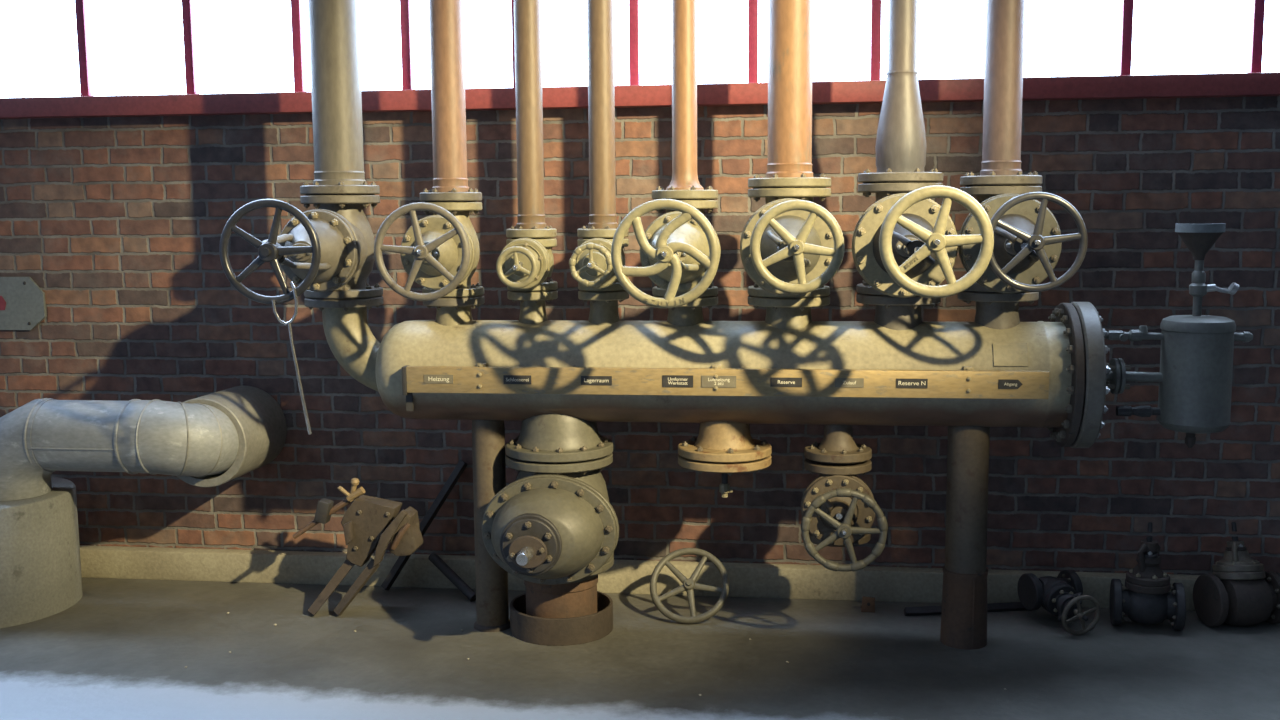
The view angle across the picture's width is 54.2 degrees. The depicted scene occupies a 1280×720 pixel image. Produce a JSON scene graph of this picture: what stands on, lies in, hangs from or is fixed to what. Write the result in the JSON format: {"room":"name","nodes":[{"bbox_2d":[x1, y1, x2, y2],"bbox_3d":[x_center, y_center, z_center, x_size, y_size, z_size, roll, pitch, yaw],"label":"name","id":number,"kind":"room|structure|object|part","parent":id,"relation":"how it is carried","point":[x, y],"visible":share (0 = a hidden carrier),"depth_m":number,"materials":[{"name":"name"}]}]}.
{"room":"power station hall","nodes":[
{"label":"power station hall","id":0,"kind":"room"},
{"bbox_2d":[0,96,1279,574],"bbox_3d":[-0.304,-0.051,5.712,12.000,2.130,0.400,0,7,7],"label":"wall","id":1,"kind":"structure","parent":0,"point":[120,222],"depth_m":5.47,"materials":[{"name":"red brick"}]},
{"bbox_2d":[0,277,45,329],"bbox_3d":[-3.060,-0.263,5.815,0.622,0.248,0.017,0,7,7],"label":"wall sign","id":2,"kind":"object","parent":1,"relation":"attached to","point":[22,301],"visible":1,"depth_m":5.79,"materials":[{"name":"metal"}]},
{"bbox_2d":[178,386,286,487],"bbox_3d":[-1.839,0.333,5.544,0.407,0.388,0.395,0,7,7],"label":"duct sleeve","id":3,"kind":"object","parent":1,"relation":"attached to","point":[259,421],"visible":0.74,"depth_m":5.45,"materials":[{"name":"metal"}]},
{"bbox_2d":[0,0,1279,97],"bbox_3d":[-0.350,-2.603,5.200,12.000,2.888,0.100,0,7,7],"label":"window","id":4,"kind":"structure","parent":1,"relation":"in","point":[136,47],"depth_m":5.35,"materials":[{"name":"white glass"}]},
{"bbox_3d":[-2.745,-2.572,5.513,0.459,2.784,0.008,0,7,7],"label":"pane","id":5,"kind":"part","parent":4,"relation":"part of","materials":[{"name":"white glass"}]},
{"bbox_3d":[-2.248,-2.568,5.452,0.459,2.784,0.008,0,7,7],"label":"pane","id":6,"kind":"part","parent":4,"relation":"part of","materials":[{"name":"white glass"}]},
{"bbox_3d":[-1.752,-2.565,5.391,0.459,2.784,0.008,0,7,7],"label":"pane","id":7,"kind":"part","parent":4,"relation":"part of","materials":[{"name":"white glass"}]},
{"bbox_3d":[-1.261,-2.561,5.330,0.449,2.784,0.008,0,7,7],"label":"pane","id":8,"kind":"part","parent":4,"relation":"part of","materials":[{"name":"white glass"}]},
{"bbox_3d":[-0.775,-2.558,5.271,0.449,2.784,0.008,0,7,7],"label":"pane","id":9,"kind":"part","parent":4,"relation":"part of","materials":[{"name":"white glass"}]},
{"bbox_3d":[-0.281,-2.555,5.210,0.464,2.784,0.008,0,7,7],"label":"pane","id":10,"kind":"part","parent":4,"relation":"part of","materials":[{"name":"white glass"}]},
{"bbox_3d":[0.219,-2.551,5.149,0.461,2.784,0.008,0,7,7],"label":"pane","id":11,"kind":"part","parent":4,"relation":"part of","materials":[{"name":"white glass"}]},
{"bbox_3d":[0.719,-2.548,5.087,0.465,2.784,0.008,0,7,7],"label":"pane","id":12,"kind":"part","parent":4,"relation":"part of","materials":[{"name":"white glass"}]},
{"bbox_3d":[1.217,-2.544,5.026,0.457,2.784,0.008,0,7,7],"label":"pane","id":13,"kind":"part","parent":4,"relation":"part of","materials":[{"name":"white glass"}]},
{"bbox_3d":[1.712,-2.541,4.965,0.459,2.784,0.008,0,7,7],"label":"pane","id":14,"kind":"part","parent":4,"relation":"part of","materials":[{"name":"white glass"}]},
{"bbox_3d":[2.210,-2.537,4.904,0.461,2.784,0.008,0,7,7],"label":"pane","id":15,"kind":"part","parent":4,"relation":"part of","materials":[{"name":"white glass"}]},
{"bbox_3d":[2.707,-2.534,4.842,0.459,2.784,0.008,0,7,7],"label":"pane","id":16,"kind":"part","parent":4,"relation":"part of","materials":[{"name":"white glass"}]},
{"bbox_2d":[80,545,1199,610],"bbox_3d":[-0.325,0.964,5.599,12.000,0.140,0.078,0,7,7],"label":"baseboard","id":17,"kind":"structure","parent":1,"relation":"attached to","point":[753,580],"depth_m":5.53,"materials":[{"name":"paint"}]},
{"bbox_2d":[0,72,1279,118],"bbox_3d":[-0.331,-1.132,5.440,12.000,0.086,0.300,0,7,7],"label":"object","id":18,"kind":"structure","parent":1,"relation":"on","point":[1268,83],"depth_m":5.25,"materials":[{"name":"red paint"}]},
{"bbox_2d":[0,577,1279,719],"bbox_3d":[-0.734,1.538,2.307,12.000,0.200,7.600,0,7,7],"label":"floor","id":19,"kind":"structure","parent":0,"point":[123,651],"depth_m":4.69,"materials":[{"name":"grey concrete"}]},
{"bbox_2d":[0,476,82,627],"bbox_3d":[-2.840,0.821,5.423,0.744,0.501,0.744,0,7,7],"label":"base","id":20,"kind":"object","parent":19,"relation":"on","point":[41,577],"visible":0.77,"depth_m":5.24,"materials":[{"name":"grey concrete"}]},
{"bbox_2d":[0,398,238,500],"bbox_3d":[-2.258,0.350,5.459,1.158,0.414,0.644,0,7,7],"label":"air duct","id":21,"kind":"object","parent":20,"relation":"on","point":[39,438],"visible":0.99,"depth_m":5.18,"materials":[{"name":"metal"}]},
{"bbox_2d":[293,478,422,614],"bbox_3d":[-1.208,0.787,5.295,0.548,0.577,0.205,0,7,7],"label":"vise","id":22,"kind":"object","parent":19,"relation":"on","point":[369,523],"visible":1,"depth_m":5.28,"materials":[{"name":"metal"}]},
{"bbox_3d":[-1.339,0.662,5.327,0.284,0.197,0.040,-1,7,-2],"label":"lever","id":23,"kind":"part","parent":22,"relation":"part of","materials":[{"name":"brown metal"}]},
{"bbox_3d":[-1.312,0.961,5.320,0.223,0.227,0.080,-5,8,-34],"label":"leg","id":24,"kind":"part","parent":22,"relation":"part of","materials":[{"name":"brown wood"}]},
{"bbox_3d":[-1.199,0.961,5.292,0.202,0.229,0.076,-3,7,-19],"label":"leg","id":25,"kind":"part","parent":22,"relation":"part of","materials":[{"name":"metal"}]},
{"bbox_3d":[-1.005,0.739,5.234,0.094,0.121,0.036,2,7,16],"label":"pivot arm","id":26,"kind":"part","parent":22,"relation":"part of"},
{"bbox_2d":[381,460,467,589],"bbox_3d":[-0.964,0.738,5.594,0.400,0.576,0.060,-2,7,-13],"label":"bar","id":27,"kind":"object","parent":19,"relation":"on","point":[460,467],"visible":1,"depth_m":5.58,"materials":[{"name":"black metal"}]},
{"bbox_2d":[428,552,475,601],"bbox_3d":[-0.827,0.958,5.523,0.288,0.177,0.042,5,9,39],"label":"rod","id":28,"kind":"object","parent":19,"relation":"on","point":[433,557],"visible":0.89,"depth_m":5.50,"materials":[{"name":"black metal"}]},
{"bbox_2d":[472,420,509,631],"bbox_3d":[-0.607,0.661,5.076,0.156,0.867,0.156,0,7,7],"label":"support post","id":29,"kind":"object","parent":19,"relation":"on","point":[488,436],"visible":0.83,"depth_m":5.03,"materials":[{"name":"beige metal"}]},
{"bbox_2d":[524,575,597,617],"bbox_3d":[-0.319,0.978,5.079,0.300,0.231,0.300,0,7,7],"label":"pipe","id":30,"kind":"object","parent":19,"relation":"on","point":[578,599],"visible":0.43,"depth_m":4.95,"materials":[{"name":"brown metal"}]},
{"bbox_2d":[482,453,618,584],"bbox_3d":[-0.344,0.642,4.855,0.536,0.490,0.797,0,7,7],"label":"valve","id":31,"kind":"object","parent":30,"relation":"on","point":[555,524],"visible":0.95,"depth_m":4.70,"materials":[{"name":"green paint"}]},
{"bbox_3d":[-0.417,0.709,4.516,0.050,0.050,0.096,0,7,7],"label":"stem","id":32,"kind":"part","parent":31,"relation":"part of","materials":[{"name":"metal"}]},
{"bbox_2d":[510,591,612,645],"bbox_3d":[-0.318,1.039,5.087,0.418,0.108,0.418,0,7,7],"label":"pipe collar","id":33,"kind":"object","parent":19,"relation":"on","point":[592,627],"depth_m":4.92,"materials":[{"name":"brown metal"}]},
{"bbox_2d":[650,548,728,623],"bbox_3d":[0.205,0.937,5.202,0.332,0.267,0.216,0,7,7],"label":"handwheel","id":34,"kind":"object","parent":19,"relation":"on","point":[689,585],"visible":1,"depth_m":5.19,"materials":[{"name":"green paint"}]},
{"bbox_2d":[861,596,874,612],"bbox_3d":[0.963,1.026,5.287,0.056,0.066,0.068,0,7,7],"label":"bracket","id":35,"kind":"object","parent":19,"relation":"on","point":[868,603],"visible":1,"depth_m":5.26,"materials":[{"name":"brown metal"}]},
{"bbox_2d":[940,426,989,649],"bbox_3d":[1.264,0.671,4.846,0.178,0.872,0.178,0,7,7],"label":"support post","id":36,"kind":"object","parent":19,"relation":"on","point":[965,572],"visible":0.89,"depth_m":4.79,"materials":[{"name":"beige metal"}]},
{"bbox_2d":[304,290,1110,463],"bbox_3d":[0.186,0.056,4.903,3.082,0.657,0.552,0,7,7],"label":"header","id":37,"kind":"object","parent":36,"relation":"on","point":[555,428],"visible":0.93,"depth_m":4.75,"materials":[{"name":"paint"}]},
{"bbox_2d":[219,195,382,303],"bbox_3d":[-1.230,-0.421,4.722,0.364,0.401,0.897,0,7,7],"label":"valve","id":38,"kind":"object","parent":37,"relation":"attached to","point":[327,251],"visible":1,"depth_m":4.68,"materials":[{"name":"grey paint"}]},
{"bbox_2d":[271,282,311,434],"bbox_3d":[-1.211,-0.002,4.345,0.117,0.541,0.049,-3,7,-17],"label":"rod","id":39,"kind":"object","parent":38,"relation":"hanging from","point":[288,323],"visible":1,"depth_m":4.34,"materials":[{"name":"metal"}]},
{"bbox_2d":[300,0,379,195],"bbox_3d":[-1.209,-2.266,4.790,0.310,3.244,0.310,0,7,7],"label":"riser pipe","id":40,"kind":"object","parent":38,"relation":"on","point":[334,40],"visible":0.93,"depth_m":4.86,"materials":[{"name":"beige metal"}]},
{"bbox_2d":[374,202,483,300],"bbox_3d":[-0.755,-0.418,4.776,0.356,0.366,0.610,0,7,7],"label":"valve","id":41,"kind":"object","parent":37,"relation":"on","point":[440,251],"visible":1,"depth_m":4.66,"materials":[{"name":"beige paint"}]},
{"bbox_2d":[420,0,481,201],"bbox_3d":[-0.759,-2.248,4.737,0.244,3.275,0.244,0,7,7],"label":"riser pipe","id":42,"kind":"object","parent":41,"relation":"on","point":[446,23],"visible":0.94,"depth_m":4.83,"materials":[{"name":"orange metal"}]},
{"bbox_2d":[496,238,557,290],"bbox_3d":[-0.438,-0.368,4.820,0.198,0.206,0.412,0,7,7],"label":"valve","id":43,"kind":"object","parent":37,"relation":"on","point":[524,264],"visible":1,"depth_m":4.74,"materials":[{"name":"beige paint"}]},
{"bbox_3d":[-0.457,-0.351,4.666,0.023,0.028,0.100,0,7,7],"label":"stem","id":44,"kind":"part","parent":43,"relation":"part of","materials":[{"name":"metal"}]},
{"bbox_2d":[506,0,556,238],"bbox_3d":[-0.440,-2.174,4.706,0.198,3.419,0.198,0,7,7],"label":"riser pipe","id":45,"kind":"object","parent":43,"relation":"on","point":[531,223],"visible":0.99,"depth_m":4.82,"materials":[{"name":"metal"}]},
{"bbox_2d":[505,414,612,462],"bbox_3d":[-0.323,0.252,4.990,0.430,0.235,0.430,0,7,7],"label":"outlet","id":46,"kind":"object","parent":37,"relation":"attached to","point":[543,438],"depth_m":4.86,"materials":[{"name":"green paint"}]},
{"bbox_2d":[569,238,628,290],"bbox_3d":[-0.157,-0.364,4.778,0.200,0.204,0.428,0,7,7],"label":"valve","id":47,"kind":"object","parent":37,"relation":"on","point":[590,263],"visible":0.85,"depth_m":4.67,"materials":[{"name":"beige paint"}]},
{"bbox_3d":[-0.177,-0.350,4.620,0.023,0.023,0.107,0,7,7],"label":"stem","id":48,"kind":"part","parent":47,"relation":"part of","materials":[{"name":"metal"}]},
{"bbox_2d":[577,0,628,238],"bbox_3d":[-0.158,-2.171,4.671,0.200,3.420,0.200,0,7,7],"label":"riser pipe","id":49,"kind":"object","parent":47,"relation":"on","point":[602,223],"visible":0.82,"depth_m":4.78,"materials":[{"name":"metal"}]},
{"bbox_2d":[611,199,720,307],"bbox_3d":[0.131,-0.399,4.549,0.364,0.367,0.856,0,7,7],"label":"valve","id":50,"kind":"object","parent":37,"relation":"on","point":[680,250],"visible":1,"depth_m":4.17,"materials":[{"name":"beige paint"}]},
{"bbox_2d":[652,0,717,199],"bbox_3d":[0.160,-2.241,4.623,0.256,3.275,0.256,0,7,7],"label":"riser pipe","id":51,"kind":"object","parent":50,"relation":"on","point":[684,185],"visible":0.91,"depth_m":4.74,"materials":[{"name":"metal"}]},
{"bbox_2d":[678,455,771,497],"bbox_3d":[0.334,0.459,4.935,0.368,0.167,0.368,0,7,7],"label":"flange","id":52,"kind":"object","parent":37,"relation":"attached to","point":[725,470],"visible":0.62,"depth_m":4.79,"materials":[{"name":"beige paint"}]},
{"bbox_2d":[678,421,771,462],"bbox_3d":[0.332,0.264,4.911,0.368,0.209,0.368,0,7,7],"label":"outlet","id":53,"kind":"object","parent":37,"relation":"attached to","point":[717,441],"depth_m":4.82,"materials":[{"name":"beige paint"}]},
{"bbox_2d":[402,363,1048,410],"bbox_3d":[0.281,0.115,4.678,2.408,0.192,0.078,0,7,7],"label":"strip","id":54,"kind":"object","parent":37,"relation":"attached to","point":[716,380],"visible":1,"depth_m":4.64,"materials":[{"name":"metal"}]},
{"bbox_3d":[-0.768,0.073,4.773,0.114,0.034,0.003,0,7,7],"label":"name plate","id":55,"kind":"part","parent":54,"relation":"part of","materials":[{"name":"grey metal"}]},
{"bbox_3d":[-0.464,0.075,4.735,0.107,0.034,0.003,0,7,7],"label":"name plate","id":56,"kind":"part","parent":54,"relation":"part of","materials":[{"name":"black metal"}]},
{"bbox_3d":[-0.164,0.077,4.699,0.118,0.034,0.003,0,7,7],"label":"name plate","id":57,"kind":"part","parent":54,"relation":"part of","materials":[{"name":"black metal"}]},
{"bbox_3d":[0.141,0.079,4.661,0.115,0.044,0.003,0,7,7],"label":"name plate","id":58,"kind":"part","parent":54,"relation":"part of","materials":[{"name":"black metal"}]},
{"bbox_3d":[0.293,0.080,4.642,0.129,0.044,0.003,0,7,7],"label":"name plate","id":59,"kind":"part","parent":54,"relation":"part of","materials":[{"name":"grey metal"}]},
{"bbox_3d":[0.291,0.082,4.663,2.385,0.100,0.036,0,7,7],"label":"strip plate","id":60,"kind":"part","parent":54,"relation":"part of","materials":[{"name":"metal"}]},
{"bbox_3d":[0.540,0.082,4.612,0.116,0.034,0.003,0,7,7],"label":"name plate","id":61,"kind":"part","parent":54,"relation":"part of","materials":[{"name":"black metal"}]},
{"bbox_3d":[0.767,0.083,4.584,0.105,0.034,0.003,0,7,7],"label":"name plate","id":62,"kind":"part","parent":54,"relation":"part of","materials":[{"name":"grey metal"}]},
{"bbox_3d":[0.991,0.085,4.556,0.112,0.034,0.003,0,7,7],"label":"name plate","id":63,"kind":"part","parent":54,"relation":"part of","materials":[{"name":"black metal"}]},
{"bbox_3d":[1.338,0.087,4.514,0.085,0.034,0.003,0,7,7],"label":"name plate","id":64,"kind":"part","parent":54,"relation":"part of","materials":[{"name":"black metal"}]},
{"bbox_2d":[740,188,843,297],"bbox_3d":[0.551,-0.427,4.585,0.367,0.405,0.736,0,7,7],"label":"valve","id":65,"kind":"object","parent":37,"relation":"on","point":[792,246],"visible":1,"depth_m":4.44,"materials":[{"name":"beige paint"}]},
{"bbox_2d":[748,0,830,188],"bbox_3d":[0.557,-2.259,4.572,0.316,3.234,0.316,0,7,7],"label":"riser pipe","id":66,"kind":"object","parent":65,"relation":"on","point":[790,22],"visible":0.94,"depth_m":4.66,"materials":[{"name":"metal"}]},
{"bbox_2d":[804,425,871,463],"bbox_3d":[0.770,0.276,4.858,0.260,0.205,0.260,0,7,7],"label":"outlet","id":67,"kind":"object","parent":37,"relation":"attached to","point":[837,445],"depth_m":4.80,"materials":[{"name":"brown paint"}]},
{"bbox_2d":[801,458,887,571],"bbox_3d":[0.781,0.587,4.822,0.322,0.375,0.403,0,7,7],"label":"valve","id":68,"kind":"object","parent":37,"relation":"attached to","point":[838,509],"visible":0.96,"depth_m":4.72,"materials":[{"name":"brown paint"}]},
{"bbox_3d":[0.752,0.609,4.675,0.032,0.068,0.105,-1,7,-7],"label":"stem","id":69,"kind":"part","parent":68,"relation":"part of","materials":[{"name":"metal"}]},
{"bbox_2d":[852,183,993,297],"bbox_3d":[0.968,-0.422,4.428,0.423,0.414,0.946,0,7,7],"label":"valve","id":70,"kind":"object","parent":37,"relation":"on","point":[905,244],"visible":1,"depth_m":4.04,"materials":[{"name":"grey paint"}]},
{"bbox_2d":[858,0,942,183],"bbox_3d":[0.969,-2.263,4.521,0.316,3.219,0.316,0,7,7],"label":"riser pipe","id":71,"kind":"object","parent":70,"relation":"on","point":[900,147],"visible":0.94,"depth_m":4.62,"materials":[{"name":"grey metal"}]},
{"bbox_3d":[0.936,-0.381,4.147,0.076,0.047,0.376,0,7,7],"label":"stem","id":72,"kind":"part","parent":70,"relation":"part of","materials":[{"name":"metal"}]},
{"bbox_3d":[1.355,-0.020,4.573,0.123,0.083,0.049,0,7,7],"label":"patch plate","id":73,"kind":"part","parent":37,"relation":"part of","materials":[{"name":"beige paint"}]},
{"bbox_2d":[958,186,1087,293],"bbox_3d":[1.333,-0.431,4.478,0.376,0.385,0.736,0,7,7],"label":"valve","id":74,"kind":"object","parent":37,"relation":"on","point":[1028,239],"visible":0.91,"depth_m":4.37,"materials":[{"name":"grey paint"}]},
{"bbox_2d":[960,0,1041,186],"bbox_3d":[1.335,-2.253,4.476,0.296,3.234,0.296,0,7,7],"label":"riser pipe","id":75,"kind":"object","parent":74,"relation":"on","point":[1001,162],"visible":0.98,"depth_m":4.57,"materials":[{"name":"brown metal"}]},
{"bbox_3d":[1.304,-0.389,4.208,0.052,0.034,0.187,0,7,7],"label":"stem","id":76,"kind":"part","parent":74,"relation":"part of","materials":[{"name":"metal"}]},
{"bbox_2d":[1104,223,1252,447],"bbox_3d":[1.980,-0.087,4.663,0.578,0.839,0.258,0,7,7],"label":"tank","id":77,"kind":"object","parent":37,"relation":"attached to","point":[1194,378],"visible":0.96,"depth_m":4.58,"materials":[{"name":"grey metal"}]},
{"bbox_3d":[2.140,-0.264,4.620,0.139,0.047,0.044,0,7,7],"label":"cock handle","id":78,"kind":"part","parent":77,"relation":"part of","materials":[{"name":"metal"}]},
{"bbox_2d":[903,602,1026,615],"bbox_3d":[1.376,1.045,5.244,0.545,0.040,0.040,-1,7,-7],"label":"pipe","id":79,"kind":"object","parent":19,"relation":"on","point":[1009,606],"visible":0.43,"depth_m":5.22,"materials":[{"name":"black metal"}]},
{"bbox_2d":[1017,569,1100,634],"bbox_3d":[1.719,0.982,5.072,0.215,0.193,0.346,-2,7,-15],"label":"valve","id":80,"kind":"object","parent":19,"relation":"on","point":[1062,596],"visible":1,"depth_m":5.05,"materials":[{"name":"metal"}]},
{"bbox_3d":[1.739,1.004,4.958,0.023,0.023,0.112,-2,15,-15],"label":"stem","id":81,"kind":"part","parent":80,"relation":"part of","materials":[{"name":"metal"}]},
{"bbox_2d":[1110,522,1185,629],"bbox_3d":[2.043,0.863,5.025,0.265,0.432,0.188,1,7,15],"label":"valve","id":82,"kind":"object","parent":19,"relation":"on","point":[1147,599],"visible":1,"depth_m":4.98,"materials":[{"name":"metal"}]},
{"bbox_3d":[2.041,0.717,5.007,0.023,0.137,0.023,1,7,15],"label":"stem","id":83,"kind":"part","parent":82,"relation":"part of","materials":[{"name":"metal"}]},
{"bbox_2d":[1193,522,1279,626],"bbox_3d":[2.429,0.868,5.073,0.295,0.418,0.220,-1,-7,-7],"label":"valve","id":84,"kind":"object","parent":19,"relation":"on","point":[1238,591],"visible":1,"depth_m":5.00,"materials":[{"name":"metal"}]},
{"bbox_3d":[2.423,0.718,5.091,0.023,0.114,0.023,-1,-7,-7],"label":"stem","id":85,"kind":"part","parent":84,"relation":"part of","materials":[{"name":"metal"}]}
]}

